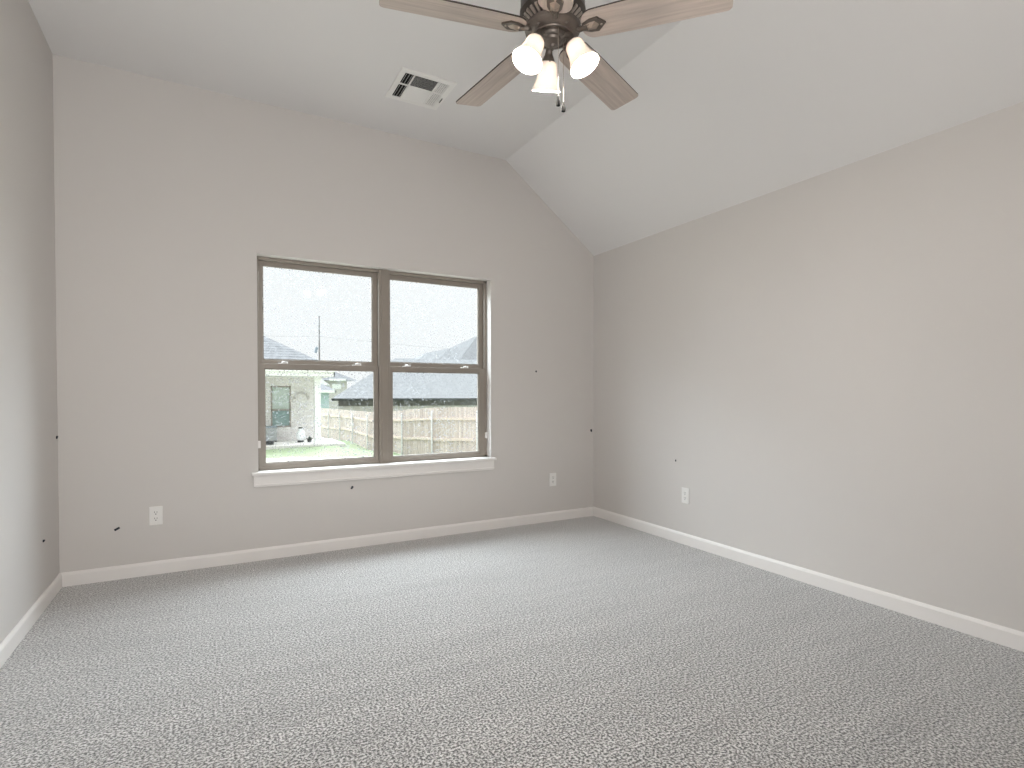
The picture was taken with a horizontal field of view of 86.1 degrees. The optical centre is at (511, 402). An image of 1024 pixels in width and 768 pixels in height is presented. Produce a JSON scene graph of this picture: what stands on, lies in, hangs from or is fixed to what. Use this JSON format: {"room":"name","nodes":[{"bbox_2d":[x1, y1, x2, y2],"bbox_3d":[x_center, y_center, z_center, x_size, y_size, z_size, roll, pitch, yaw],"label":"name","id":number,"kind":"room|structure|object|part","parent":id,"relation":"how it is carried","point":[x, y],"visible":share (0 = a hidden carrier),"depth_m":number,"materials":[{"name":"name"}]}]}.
{"room":"empty bedroom","nodes":[
{"label":"empty bedroom","id":0,"kind":"room"},
{"bbox_2d":[0,0,59,643],"bbox_3d":[-1.571,-0.438,1.051,0.160,3.126,5.192,-1,1,-29],"label":"wall","id":1,"kind":"structure","parent":0,"point":[29,494],"depth_m":2.69,"materials":[{"name":"paint"}]},
{"bbox_2d":[0,573,61,667],"bbox_3d":[-1.494,1.082,1.117,0.014,0.083,4.872,-1,1,-29],"label":"baseboard","id":2,"kind":"structure","parent":1,"relation":"attached to","point":[12,640],"depth_m":2.64,"materials":[{"name":"white paint"}]},
{"bbox_2d":[53,54,593,572],"bbox_3d":[-0.997,-0.488,4.244,3.935,3.126,0.160,-1,1,-29],"label":"wall","id":3,"kind":"structure","parent":0,"point":[168,195],"depth_m":3.69,"materials":[{"name":"paint"}]},
{"bbox_2d":[149,506,162,524],"bbox_3d":[-2.255,0.716,3.470,0.072,0.117,0.009,-1,1,-29],"label":"wall outlet","id":4,"kind":"object","parent":3,"relation":"attached to","point":[156,512],"visible":1,"depth_m":3.47,"materials":[{"name":"white plastic"}]},
{"bbox_2d":[61,507,592,586],"bbox_3d":[-0.954,1.034,4.191,3.935,0.083,0.014,-1,1,-29],"label":"baseboard","id":5,"kind":"structure","parent":3,"relation":"attached to","point":[88,576],"depth_m":3.88,"materials":[{"name":"white paint"}]},
{"bbox_2d":[252,256,496,486],"bbox_3d":[-0.990,-0.227,4.224,1.861,1.595,0.197,-1,1,-29],"label":"window","id":6,"kind":"structure","parent":3,"relation":"in","point":[382,464],"depth_m":4.22,"materials":[{"name":"beige plastic"}]},
{"bbox_3d":[-1.425,-0.639,4.061,0.775,0.665,0.004,-1,1,-29],"label":"glass pane","id":7,"kind":"part","parent":6,"relation":"part of","materials":[{"name":"clear glass"}]},
{"bbox_3d":[-1.420,-0.633,4.061,0.838,0.733,0.030,-1,1,-29],"label":"sash","id":8,"kind":"part","parent":6,"relation":"part of","materials":[{"name":"clear glass"}]},
{"bbox_3d":[-1.406,0.088,4.040,0.842,0.731,0.030,-1,1,-29],"label":"sash","id":9,"kind":"part","parent":6,"relation":"part of","materials":[{"name":"clear glass"}]},
{"bbox_3d":[-1.403,0.092,4.045,0.774,0.667,0.004,-1,1,-29],"label":"glass pane","id":10,"kind":"part","parent":6,"relation":"part of","materials":[{"name":"clear glass"}]},
{"bbox_3d":[-0.970,0.480,4.200,1.861,0.021,0.117,-1,1,-29],"label":"sill","id":11,"kind":"part","parent":6,"relation":"part of","materials":[{"name":"white paint"}]},
{"bbox_3d":[-0.630,-0.647,4.500,0.771,0.656,0.004,-1,1,-29],"label":"glass pane","id":12,"kind":"part","parent":6,"relation":"part of","materials":[{"name":"clear glass"}]},
{"bbox_3d":[-0.615,0.087,4.480,0.749,0.668,0.004,-1,1,-29],"label":"glass pane","id":13,"kind":"part","parent":6,"relation":"part of","materials":[{"name":"clear glass"}]},
{"bbox_3d":[-0.619,-0.641,4.504,0.821,0.733,0.030,-1,1,-29],"label":"sash","id":14,"kind":"part","parent":6,"relation":"part of","materials":[{"name":"clear glass"}]},
{"bbox_3d":[-0.597,0.080,4.488,0.827,0.731,0.030,-1,1,-29],"label":"sash","id":15,"kind":"part","parent":6,"relation":"part of","materials":[{"name":"clear glass"}]},
{"bbox_2d":[549,473,555,485],"bbox_3d":[0.367,0.691,4.919,0.072,0.117,0.009,-1,1,-29],"label":"wall outlet","id":16,"kind":"object","parent":3,"relation":"attached to","point":[552,476],"visible":1,"depth_m":4.91,"materials":[{"name":"white plastic"}]},
{"bbox_2d":[0,516,1023,767],"bbox_3d":[0.222,1.168,2.067,4.255,0.120,5.192,-1,1,-29],"label":"floor","id":17,"kind":"structure","parent":0,"point":[590,641],"depth_m":2.28,"materials":[{"name":"carpet"}]},
{"bbox_2d":[28,0,1023,255],"bbox_3d":[0.220,-1.684,2.023,4.255,0.968,5.192,-1,1,-29],"label":"ceiling","id":18,"kind":"structure","parent":0,"point":[750,100],"depth_m":3.10,"materials":[{"name":"white paint"}]},
{"bbox_2d":[385,67,456,109],"bbox_3d":[-0.597,-2.034,3.570,0.360,0.014,0.372,-1,1,-29],"label":"ceiling vent","id":19,"kind":"object","parent":18,"relation":"in","point":[410,86],"visible":1,"depth_m":3.56,"materials":[{"name":"white metal"}]},
{"bbox_2d":[379,0,732,111],"bbox_3d":[0.123,-1.540,2.033,1.203,0.955,1.184,-1,1,-29],"label":"ceiling fan","id":20,"kind":"object","parent":18,"relation":"hanging from","point":[549,25],"visible":1,"depth_m":1.96,"materials":[{"name":"brown wood"}]},
{"bbox_3d":[-0.198,-1.363,1.911,0.511,0.032,0.135,0,1,-17],"label":"blade","id":21,"kind":"part","parent":20,"relation":"part of","materials":[{"name":"brown wood"}]},
{"bbox_3d":[-0.059,-1.369,2.315,0.135,0.032,0.511,-1,1,-35],"label":"blade","id":22,"kind":"part","parent":20,"relation":"part of","materials":[{"name":"brown wood"}]},
{"bbox_3d":[0.061,-1.251,1.950,0.120,0.126,0.114,-1,1,-38],"label":"lamp shade","id":23,"kind":"part","parent":20,"relation":"part of","materials":[{"name":"white glass"}]},
{"bbox_3d":[0.077,-1.277,1.962,0.051,0.068,0.042,-1,1,-38],"label":"bulb","id":24,"kind":"part","parent":20,"relation":"part of","materials":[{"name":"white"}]},
{"bbox_3d":[0.099,-1.319,1.978,0.080,0.071,0.054,-1,1,-38],"label":"lamp arm","id":25,"kind":"part","parent":20,"relation":"part of","materials":[{"name":"brown metal"}]},
{"bbox_3d":[0.135,-1.254,2.131,0.114,0.126,0.120,0,1,-8],"label":"lamp shade","id":26,"kind":"part","parent":20,"relation":"part of","materials":[{"name":"white glass"}]},
{"bbox_3d":[0.141,-1.321,2.082,0.054,0.071,0.080,0,1,-8],"label":"lamp arm","id":27,"kind":"part","parent":20,"relation":"part of","materials":[{"name":"brown metal"}]},
{"bbox_3d":[0.144,-1.359,1.654,0.135,0.032,0.511,0,1,1],"label":"blade","id":28,"kind":"part","parent":20,"relation":"part of","materials":[{"name":"brown wood"}]},
{"bbox_3d":[0.191,-1.229,2.036,0.003,0.230,0.003,-1,1,-29],"label":"pull chain","id":29,"kind":"part","parent":20,"relation":"part of","materials":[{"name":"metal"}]},
{"bbox_3d":[0.209,-1.320,1.994,0.080,0.071,0.054,0,1,22],"label":"lamp arm","id":30,"kind":"part","parent":20,"relation":"part of","materials":[{"name":"brown metal"}]},
{"bbox_3d":[0.254,-1.251,1.977,0.120,0.126,0.114,0,1,22],"label":"lamp shade","id":31,"kind":"part","parent":20,"relation":"part of","materials":[{"name":"white glass"}]},
{"bbox_3d":[0.368,-1.369,2.308,0.135,0.032,0.511,1,1,37],"label":"blade","id":32,"kind":"part","parent":20,"relation":"part of","materials":[{"name":"brown wood"}]},
{"bbox_3d":[0.494,-1.363,1.900,0.511,0.032,0.135,0,1,19],"label":"blade","id":33,"kind":"part","parent":20,"relation":"part of","materials":[{"name":"brown wood"}]},
{"bbox_2d":[593,101,1023,631],"bbox_3d":[2.013,-0.122,3.038,0.160,2.428,5.192,-1,1,-29],"label":"wall","id":34,"kind":"structure","parent":0,"point":[829,365],"depth_m":3.10,"materials":[{"name":"paint"}]},
{"bbox_2d":[682,487,688,503],"bbox_3d":[1.311,0.704,4.147,0.009,0.117,0.072,-1,1,-29],"label":"wall outlet","id":35,"kind":"object","parent":34,"relation":"attached to","point":[685,491],"visible":1,"depth_m":4.14,"materials":[{"name":"white plastic"}]},
{"bbox_2d":[593,507,1023,651],"bbox_3d":[1.938,1.051,3.014,0.014,0.083,4.872,-1,1,-29],"label":"baseboard","id":36,"kind":"structure","parent":34,"relation":"attached to","point":[1005,636],"depth_m":3.10,"materials":[{"name":"white paint"}]},
{"label":"outside","id":37,"kind":"structure","parent":0,"visible":0},
{"bbox_2d":[266,438,400,461],"bbox_3d":[-15.838,1.507,39.013,70.000,1.680,75.000,-1,1,-29],"label":"lawn","id":38,"kind":"structure","parent":37,"point":[316,452],"depth_m":17.54,"materials":[{"name":"green plant"}]},
{"bbox_2d":[266,437,345,449],"bbox_3d":[-10.993,1.610,20.173,8.250,0.350,6.100,-1,1,-29],"label":"patio","id":39,"kind":"structure","parent":38,"relation":"on","point":[279,444],"depth_m":19.35,"materials":[{"name":"concrete"}]},
{"bbox_2d":[266,441,273,444],"bbox_3d":[-8.266,1.381,18.706,0.264,0.130,0.262,-1,1,-29],"label":"garden hose","id":40,"kind":"object","parent":39,"relation":"on","point":[267,442],"visible":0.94,"depth_m":18.62,"materials":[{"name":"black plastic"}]},
{"bbox_2d":[266,426,277,441],"bbox_3d":[-8.976,1.154,20.139,0.620,0.560,0.520,-1,1,-29],"label":"base cabinet","id":41,"kind":"object","parent":39,"relation":"on","point":[271,431],"visible":0.55,"depth_m":19.98,"materials":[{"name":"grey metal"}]},
{"bbox_3d":[-8.857,1.157,19.924,0.500,0.400,0.014,-1,1,-29],"label":"door","id":42,"kind":"part","parent":41,"relation":"part of","materials":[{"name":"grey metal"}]},
{"bbox_2d":[264,336,334,443],"bbox_3d":[-14.163,-1.318,20.330,12.900,5.505,10.020,-1,1,-29],"label":"house","id":43,"kind":"structure","parent":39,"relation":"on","point":[281,403],"depth_m":20.61,"materials":[{"name":"brick"}]},
{"bbox_3d":[-8.727,-0.154,20.685,0.620,0.860,0.010,-1,1,-29],"label":"pane","id":44,"kind":"part","parent":43,"relation":"part of","materials":[{"name":"glass"}]},
{"bbox_3d":[-8.726,0.580,20.696,0.620,0.610,0.010,-1,1,-29],"label":"pane","id":45,"kind":"part","parent":43,"relation":"part of","materials":[{"name":"clear glass"}]},
{"bbox_2d":[296,427,304,441],"bbox_3d":[-7.670,1.165,19.897,0.304,0.545,0.304,-1,1,-29],"label":"propane tank","id":46,"kind":"object","parent":39,"relation":"on","point":[299,437],"visible":0.96,"depth_m":19.79,"materials":[{"name":"white metal"}]},
{"bbox_3d":[-7.670,1.192,19.897,0.304,0.370,0.304,-1,1,-29],"label":"tank","id":47,"kind":"part","parent":46,"relation":"part of","materials":[{"name":"white metal"}]},
{"bbox_2d":[321,384,335,407],"bbox_3d":[-21.929,-0.226,59.637,4.224,4.413,6.052,-1,1,-29],"label":"house","id":48,"kind":"structure","parent":38,"relation":"on","point":[325,390],"depth_m":57.92,"materials":[{"name":"teal"}]},
{"bbox_2d":[321,372,356,408],"bbox_3d":[-26.256,-1.751,71.966,9.875,7.188,8.625,-1,1,-29],"label":"house","id":49,"kind":"structure","parent":38,"relation":"on","point":[329,380],"depth_m":69.81,"materials":[{"name":"grey brick"}]},
{"bbox_2d":[321,407,476,454],"bbox_3d":[-5.591,1.133,24.226,1.495,2.312,24.266,-1,1,-37],"label":"wooden fence","id":50,"kind":"object","parent":38,"relation":"on","point":[461,414],"visible":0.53,"depth_m":20.56,"materials":[{"name":"brown wood"}]},
{"bbox_3d":[-6.701,1.407,25.362,0.064,1.720,0.064,-1,1,-29],"label":"fence post","id":51,"kind":"part","parent":50,"relation":"part of","materials":[{"name":"beige wood"}]},
{"bbox_3d":[-5.576,1.296,24.240,1.435,0.632,24.266,-1,1,-37],"label":"fence rail","id":52,"kind":"part","parent":50,"relation":"part of","materials":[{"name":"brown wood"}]},
{"bbox_3d":[-5.576,0.604,24.229,1.435,0.600,24.266,-1,1,-37],"label":"fence rail","id":53,"kind":"part","parent":50,"relation":"part of","materials":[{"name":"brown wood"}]},
{"bbox_3d":[-4.286,1.260,21.322,0.064,1.702,0.064,-1,1,-29],"label":"fence post","id":54,"kind":"part","parent":50,"relation":"part of","materials":[{"name":"grey metal"}]},
{"bbox_3d":[-2.843,1.167,19.450,0.064,1.746,0.064,-1,1,-29],"label":"fence post","id":55,"kind":"part","parent":50,"relation":"part of","materials":[{"name":"grey metal"}]},
{"bbox_3d":[-1.133,1.106,17.836,0.064,1.697,0.064,-1,1,-29],"label":"fence post","id":56,"kind":"part","parent":50,"relation":"part of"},
{"bbox_2d":[331,336,476,411],"bbox_3d":[-4.382,-2.964,47.083,19.730,9.954,20.524,0,1,-14],"label":"house","id":57,"kind":"structure","parent":38,"relation":"on","point":[460,390],"depth_m":37.30,"materials":[{"name":"grey brick"}]},
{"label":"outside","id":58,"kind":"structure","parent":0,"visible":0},
{"bbox_2d":[314,316,319,359],"bbox_3d":[-30.213,-5.903,84.979,0.877,15.092,0.647,-1,1,-29],"label":"utility pole","id":59,"kind":"object","parent":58,"point":[316,348],"visible":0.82,"depth_m":84.83,"materials":[{"name":"wood"}]}
]}

